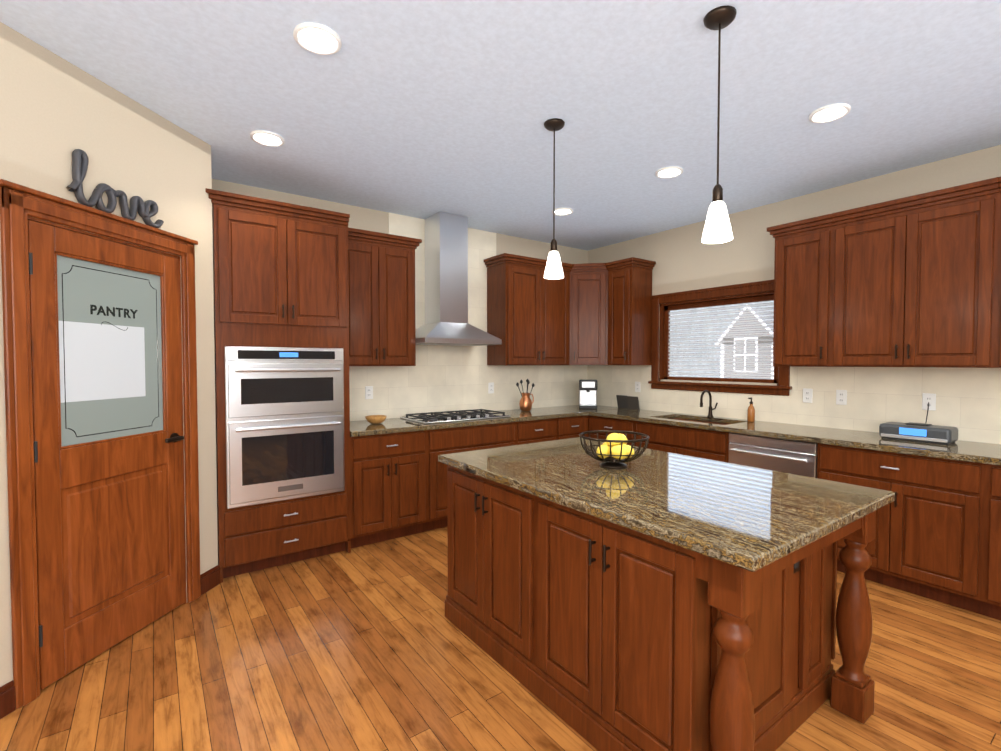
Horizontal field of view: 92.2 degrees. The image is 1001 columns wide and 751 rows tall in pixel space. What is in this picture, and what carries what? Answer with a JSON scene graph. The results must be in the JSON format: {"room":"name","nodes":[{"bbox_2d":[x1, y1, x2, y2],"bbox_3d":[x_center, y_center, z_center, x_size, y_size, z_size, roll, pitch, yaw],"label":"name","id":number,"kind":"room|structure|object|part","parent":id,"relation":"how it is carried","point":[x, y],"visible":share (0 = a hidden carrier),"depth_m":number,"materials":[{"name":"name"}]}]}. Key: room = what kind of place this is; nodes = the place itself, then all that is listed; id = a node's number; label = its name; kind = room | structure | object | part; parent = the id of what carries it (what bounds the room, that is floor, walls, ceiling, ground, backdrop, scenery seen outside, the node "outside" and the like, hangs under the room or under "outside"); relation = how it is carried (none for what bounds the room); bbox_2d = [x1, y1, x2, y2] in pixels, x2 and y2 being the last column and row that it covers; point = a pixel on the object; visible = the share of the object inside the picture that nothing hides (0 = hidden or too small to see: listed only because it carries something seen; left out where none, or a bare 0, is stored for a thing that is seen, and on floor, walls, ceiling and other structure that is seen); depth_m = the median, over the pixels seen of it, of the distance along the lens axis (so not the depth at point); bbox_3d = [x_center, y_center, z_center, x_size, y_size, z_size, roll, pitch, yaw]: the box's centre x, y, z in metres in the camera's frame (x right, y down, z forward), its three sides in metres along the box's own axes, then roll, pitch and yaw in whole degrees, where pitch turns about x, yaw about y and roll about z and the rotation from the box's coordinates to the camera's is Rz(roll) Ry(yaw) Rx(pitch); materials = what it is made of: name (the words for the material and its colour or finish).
{"room":"kitchen","nodes":[
{"label":"kitchen","id":0,"kind":"room"},
{"bbox_2d":[0,22,219,718],"bbox_3d":[-2.168,0.001,1.163,0.186,2.800,3.896,0,2,9],"label":"wall","id":1,"kind":"structure","parent":0,"point":[108,509],"depth_m":2.32,"materials":[{"name":"paint"}]},
{"bbox_3d":[-1.976,0.285,2.449,0.154,2.162,1.004,0,2,9],"label":"door casing trim","id":2,"kind":"part","parent":1,"relation":"part of","materials":[{"name":"brown wood"}]},
{"bbox_3d":[-1.919,0.344,2.436,0.102,2.025,0.784,0,2,9],"label":"pantry door","id":3,"kind":"part","parent":1,"relation":"part of","materials":[{"name":"brown wood"}]},
{"bbox_2d":[212,179,587,420],"bbox_3d":[-1.916,-0.074,3.867,7.680,2.800,0.125,-1,2,-36],"label":"wall","id":4,"kind":"structure","parent":0,"point":[439,378],"depth_m":4.82,"materials":[{"name":"paint"}]},
{"bbox_2d":[365,386,372,398],"bbox_3d":[-1.178,0.154,4.322,0.072,0.116,0.008,-1,2,-36],"label":"electrical outlet","id":5,"kind":"object","parent":4,"relation":"attached to","point":[368,392],"visible":1,"depth_m":4.32,"materials":[{"name":"white plastic"}]},
{"bbox_2d":[348,227,421,365],"bbox_3d":[-1.083,-0.631,4.139,0.723,1.100,0.380,-1,2,-36],"label":"upper cabinet","id":6,"kind":"object","parent":4,"relation":"attached to","point":[381,269],"visible":0.73,"depth_m":4.01,"materials":[{"name":"brown wood"}]},
{"bbox_2d":[415,212,501,345],"bbox_3d":[-0.458,-0.889,4.507,0.800,1.202,0.500,-1,2,-36],"label":"range hood","id":7,"kind":"object","parent":4,"relation":"attached to","point":[446,280],"visible":0.88,"depth_m":4.45,"materials":[{"name":"silver metal"}]},
{"bbox_2d":[488,382,493,393],"bbox_3d":[-0.099,0.132,5.098,0.072,0.116,0.008,-1,2,-36],"label":"electrical outlet","id":8,"kind":"object","parent":4,"relation":"attached to","point":[490,387],"visible":1,"depth_m":5.09,"materials":[{"name":"white plastic"}]},
{"bbox_2d":[484,253,571,365],"bbox_3d":[0.304,-0.659,5.136,0.915,1.100,0.380,-1,2,-36],"label":"upper cabinet","id":9,"kind":"object","parent":4,"relation":"attached to","point":[528,306],"visible":0.88,"depth_m":4.96,"materials":[{"name":"brown wood"}]},
{"bbox_2d":[569,263,607,364],"bbox_3d":[1.001,-0.669,5.489,0.620,1.100,0.620,-1,2,-36],"label":"upper cabinet","id":10,"kind":"object","parent":4,"relation":"attached to","point":[588,327],"visible":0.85,"depth_m":5.24,"materials":[{"name":"brown wood"}]},
{"bbox_2d":[0,527,1000,750],"bbox_3d":[0.401,1.440,0.687,7.680,0.050,8.220,-1,2,-36],"label":"floor","id":11,"kind":"structure","parent":0,"point":[370,647],"depth_m":2.17,"materials":[{"name":"brown wood"}]},
{"bbox_2d":[206,188,350,582],"bbox_3d":[-1.647,0.078,3.543,0.903,2.515,0.720,-1,2,-36],"label":"tall cabinet","id":12,"kind":"object","parent":11,"relation":"on","point":[281,324],"visible":1,"depth_m":3.29,"materials":[{"name":"brown wood"}]},
{"bbox_2d":[350,430,429,547],"bbox_3d":[-1.044,0.884,4.054,0.638,0.874,0.630,-1,2,-36],"label":"base cabinet","id":13,"kind":"object","parent":11,"relation":"on","point":[398,485],"depth_m":3.80,"materials":[{"name":"brown wood"}]},
{"bbox_2d":[350,405,624,436],"bbox_3d":[-0.020,0.406,4.769,3.152,0.040,0.645,-1,2,-36],"label":"countertop","id":14,"kind":"structure","parent":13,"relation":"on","point":[386,426],"depth_m":4.28,"materials":[{"name":"stone"}]},
{"bbox_2d":[365,415,386,423],"bbox_3d":[-1.049,0.374,4.063,0.180,0.062,0.180,-1,2,-36],"label":"bowl","id":15,"kind":"object","parent":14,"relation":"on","point":[375,419],"visible":1,"depth_m":4.01,"materials":[{"name":"orange wood"}]},
{"bbox_2d":[400,409,510,423],"bbox_3d":[-0.414,0.372,4.497,0.900,0.042,0.505,-1,2,-36],"label":"cooktop","id":16,"kind":"object","parent":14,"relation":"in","point":[448,416],"visible":1,"depth_m":4.38,"materials":[{"name":"silver metal"}]},
{"bbox_2d":[516,379,534,410],"bbox_3d":[0.272,0.204,5.107,0.212,0.344,0.136,-1,2,-36],"label":"copper pitcher","id":17,"kind":"object","parent":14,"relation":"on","point":[525,403],"visible":1,"depth_m":5.07,"materials":[{"name":"brown metal"}]},
{"bbox_2d":[579,380,596,408],"bbox_3d":[1.000,0.205,5.507,0.200,0.320,0.353,0,2,9],"label":"coffee maker","id":18,"kind":"object","parent":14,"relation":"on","point":[587,394],"visible":1,"depth_m":5.41,"materials":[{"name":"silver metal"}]},
{"bbox_2d":[430,422,517,529],"bbox_3d":[-0.408,0.872,4.512,0.930,0.874,0.630,-1,2,-36],"label":"base cabinet","id":19,"kind":"object","parent":11,"relation":"on","point":[479,437],"depth_m":4.13,"materials":[{"name":"brown wood"}]},
{"bbox_2d":[518,418,557,444],"bbox_3d":[0.176,0.860,4.932,0.510,0.874,0.630,-1,2,-36],"label":"base cabinet","id":20,"kind":"object","parent":11,"relation":"on","point":[534,431],"depth_m":4.67,"materials":[{"name":"brown wood"}]},
{"bbox_2d":[558,415,588,439],"bbox_3d":[0.571,0.852,5.216,0.462,0.874,0.630,-1,2,-36],"label":"base cabinet","id":21,"kind":"object","parent":11,"relation":"on","point":[568,427],"depth_m":4.94,"materials":[{"name":"brown wood"}]},
{"bbox_2d":[589,415,632,445],"bbox_3d":[1.352,0.857,5.035,0.629,0.874,0.612,-1,2,-36],"label":"base cabinet","id":22,"kind":"object","parent":11,"relation":"on","point":[595,422],"depth_m":4.86,"materials":[{"name":"brown wood"}]},
{"bbox_2d":[445,465,875,750],"bbox_3d":[0.598,0.932,2.322,1.115,0.874,1.682,-1,2,-36],"label":"kitchen island","id":23,"kind":"object","parent":11,"relation":"on","point":[598,634],"visible":0.85,"depth_m":1.80,"materials":[{"name":"brown wood"}]},
{"bbox_2d":[438,437,894,571],"bbox_3d":[0.615,0.475,2.312,1.125,0.040,1.750,-1,2,-36],"label":"island countertop","id":24,"kind":"structure","parent":23,"relation":"on","point":[751,519],"depth_m":1.87,"materials":[{"name":"stone"}]},
{"bbox_2d":[579,430,648,468],"bbox_3d":[0.564,0.369,2.401,0.340,0.164,0.340,-1,2,-36],"label":"fruit bowl","id":25,"kind":"object","parent":24,"relation":"on","point":[616,449],"visible":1,"depth_m":2.36,"materials":[{"name":"brown metal"}]},
{"bbox_2d":[633,418,728,462],"bbox_3d":[1.799,0.875,4.414,0.629,0.874,0.920,-1,2,-36],"label":"base cabinet","id":26,"kind":"object","parent":11,"relation":"on","point":[700,443],"depth_m":4.17,"materials":[{"name":"brown wood"}]},
{"bbox_2d":[729,433,812,476],"bbox_3d":[2.255,0.893,3.781,0.629,0.873,0.622,-1,2,-36],"label":"dishwasher","id":27,"kind":"object","parent":11,"relation":"on","point":[775,454],"depth_m":3.56,"materials":[{"name":"silver metal"}]},
{"bbox_2d":[813,443,980,612],"bbox_3d":[2.682,0.909,3.186,0.629,0.874,0.835,-1,2,-36],"label":"base cabinet","id":28,"kind":"object","parent":11,"relation":"on","point":[938,530],"depth_m":2.89,"materials":[{"name":"brown wood"}]},
{"bbox_2d":[589,409,1000,465],"bbox_3d":[2.696,0.548,3.145,0.645,0.233,5.168,-1,2,-36],"label":"countertop","id":29,"kind":"structure","parent":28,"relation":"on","point":[976,452],"depth_m":3.45,"materials":[{"name":"stone"}]},
{"bbox_2d":[616,395,639,409],"bbox_3d":[1.410,0.299,5.338,0.055,0.151,0.310,-1,2,-36],"label":"trivet","id":30,"kind":"object","parent":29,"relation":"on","point":[628,402],"visible":0.92,"depth_m":5.32,"materials":[{"name":"grey"}]},
{"bbox_2d":[700,390,717,417],"bbox_3d":[1.926,0.263,4.464,0.192,0.261,0.095,-1,2,-36],"label":"faucet","id":31,"kind":"object","parent":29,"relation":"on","point":[710,414],"visible":1,"depth_m":4.50,"materials":[{"name":"brown metal"}]},
{"bbox_2d":[747,397,754,421],"bbox_3d":[2.174,0.297,4.186,0.080,0.210,0.059,-1,2,-36],"label":"soap dispenser","id":32,"kind":"object","parent":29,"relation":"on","point":[751,413],"visible":1,"depth_m":4.17,"materials":[{"name":"brown"}]},
{"bbox_2d":[879,402,957,444],"bbox_3d":[2.817,0.308,3.232,0.326,0.241,0.370,-1,2,-36],"label":"radio","id":33,"kind":"object","parent":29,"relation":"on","point":[928,433],"visible":1,"depth_m":3.13,"materials":[{"name":"grey"}]},
{"bbox_2d":[977,463,1000,619],"bbox_3d":[3.058,0.923,2.665,0.629,0.874,0.450,-1,2,-36],"label":"base cabinet","id":34,"kind":"object","parent":11,"relation":"on","point":[989,553],"depth_m":2.66,"materials":[{"name":"brown wood"}]},
{"bbox_2d":[0,0,1000,250],"bbox_3d":[0.401,-1.409,0.608,7.680,0.050,8.220,-1,2,-36],"label":"ceiling","id":35,"kind":"structure","parent":0,"point":[420,108],"depth_m":2.45,"materials":[{"name":"paint"}]},
{"bbox_2d":[250,130,284,146],"bbox_3d":[-1.419,-1.443,2.933,0.191,0.024,0.191,-1,2,-36],"label":"recessed light","id":36,"kind":"object","parent":35,"relation":"in","point":[267,138],"visible":1,"depth_m":2.93,"materials":[{"name":"white plastic"}]},
{"bbox_2d":[293,22,341,54],"bbox_3d":[-0.771,-1.418,2.032,0.191,0.024,0.191,-1,2,-36],"label":"recessed light","id":37,"kind":"object","parent":35,"relation":"in","point":[317,38],"visible":1,"depth_m":2.02,"materials":[{"name":"white plastic"}]},
{"bbox_2d":[544,118,564,278],"bbox_3d":[0.308,-1.004,2.771,0.120,0.877,0.120,-1,2,-36],"label":"pendant light","id":38,"kind":"object","parent":35,"relation":"hanging from","point":[553,269],"visible":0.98,"depth_m":2.75,"materials":[{"name":"white glass"}]},
{"bbox_2d":[552,208,572,215],"bbox_3d":[0.562,-1.483,4.357,0.191,0.024,0.191,-1,2,-36],"label":"recessed light","id":39,"kind":"object","parent":35,"relation":"in","point":[563,211],"visible":0.85,"depth_m":4.35,"materials":[{"name":"white plastic"}]},
{"bbox_2d":[655,166,682,178],"bbox_3d":[1.210,-1.458,3.457,0.191,0.024,0.191,-1,2,-36],"label":"recessed light","id":40,"kind":"object","parent":35,"relation":"in","point":[669,172],"visible":0.98,"depth_m":3.45,"materials":[{"name":"white plastic"}]},
{"bbox_2d":[701,5,736,243],"bbox_3d":[0.867,-0.981,1.917,0.120,0.877,0.120,-1,2,-36],"label":"pendant light","id":41,"kind":"object","parent":35,"relation":"hanging from","point":[717,228],"visible":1,"depth_m":1.90,"materials":[{"name":"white glass"}]},
{"bbox_2d":[809,103,850,122],"bbox_3d":[1.800,-1.435,2.637,0.191,0.024,0.191,-1,2,-36],"label":"recessed light","id":42,"kind":"object","parent":35,"relation":"in","point":[829,113],"visible":1,"depth_m":2.63,"materials":[{"name":"white plastic"}]},
{"bbox_2d":[587,145,1000,443],"bbox_3d":[3.461,-0.042,2.725,0.125,2.800,8.020,-1,2,-36],"label":"wall","id":43,"kind":"structure","parent":0,"point":[968,400],"depth_m":3.90,"materials":[{"name":"paint"}]},
{"bbox_2d":[606,257,655,364],"bbox_3d":[1.387,-0.660,5.158,0.380,1.100,0.365,-1,2,-36],"label":"upper cabinet","id":44,"kind":"object","parent":43,"relation":"attached to","point":[629,311],"visible":1,"depth_m":5.06,"materials":[{"name":"brown wood"}]},
{"bbox_2d":[635,382,639,391],"bbox_3d":[1.514,0.126,5.322,0.008,0.116,0.072,-1,2,-36],"label":"electrical outlet","id":45,"kind":"object","parent":43,"relation":"attached to","point":[637,386],"visible":1,"depth_m":5.32,"materials":[{"name":"white plastic"}]},
{"bbox_2d":[648,279,791,395],"bbox_3d":[2.058,-0.341,4.621,0.160,0.992,1.420,-1,2,-36],"label":"window","id":46,"kind":"structure","parent":43,"relation":"in","point":[661,347],"depth_m":4.62,"materials":[{"name":"brown wood"}]},
{"bbox_2d":[771,220,830,366],"bbox_3d":[2.416,-0.592,3.754,0.350,1.042,0.405,-1,2,-36],"label":"upper cabinet","id":47,"kind":"object","parent":43,"relation":"attached to","point":[800,262],"depth_m":3.65,"materials":[{"name":"brown wood"}]},
{"bbox_2d":[803,388,812,402],"bbox_3d":[2.510,0.164,3.938,0.008,0.116,0.072,-1,2,-36],"label":"electrical outlet","id":48,"kind":"object","parent":43,"relation":"attached to","point":[807,395],"visible":1,"depth_m":3.94,"materials":[{"name":"white plastic"}]},
{"bbox_2d":[836,390,846,404],"bbox_3d":[2.650,0.170,3.744,0.008,0.116,0.072,-1,2,-36],"label":"electrical outlet","id":49,"kind":"object","parent":43,"relation":"attached to","point":[841,397],"visible":1,"depth_m":3.74,"materials":[{"name":"white plastic"}]},
{"bbox_2d":[827,184,994,367],"bbox_3d":[2.781,-0.578,3.247,0.350,1.042,0.845,-1,2,-36],"label":"upper cabinet","id":50,"kind":"object","parent":43,"relation":"attached to","point":[913,281],"depth_m":3.11,"materials":[{"name":"brown wood"}]},
{"bbox_2d":[922,393,935,410],"bbox_3d":[2.954,0.181,3.321,0.008,0.116,0.072,-1,2,-36],"label":"electrical outlet","id":51,"kind":"object","parent":43,"relation":"attached to","point":[930,398],"visible":1,"depth_m":3.32,"materials":[{"name":"white plastic"}]},
{"bbox_2d":[991,184,1000,367],"bbox_3d":[3.276,-0.559,2.559,0.350,1.042,0.850,-1,2,-36],"label":"upper cabinet","id":52,"kind":"object","parent":43,"relation":"attached to","point":[995,264],"depth_m":2.82,"materials":[{"name":"brown wood"}]},
{"label":"outside","id":53,"kind":"structure","parent":0,"visible":0},
{"bbox_2d":[669,300,773,377],"bbox_3d":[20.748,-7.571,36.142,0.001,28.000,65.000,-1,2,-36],"label":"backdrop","id":54,"kind":"structure","parent":53,"point":[701,336],"depth_m":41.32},
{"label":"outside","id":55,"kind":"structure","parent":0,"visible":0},
{"bbox_2d":[715,307,773,378],"bbox_3d":[17.751,-0.527,32.283,5.200,8.130,4.473,-1,2,-36],"label":"house","id":56,"kind":"structure","parent":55,"point":[749,347],"depth_m":30.81,"materials":[{"name":"grey"}]}
]}

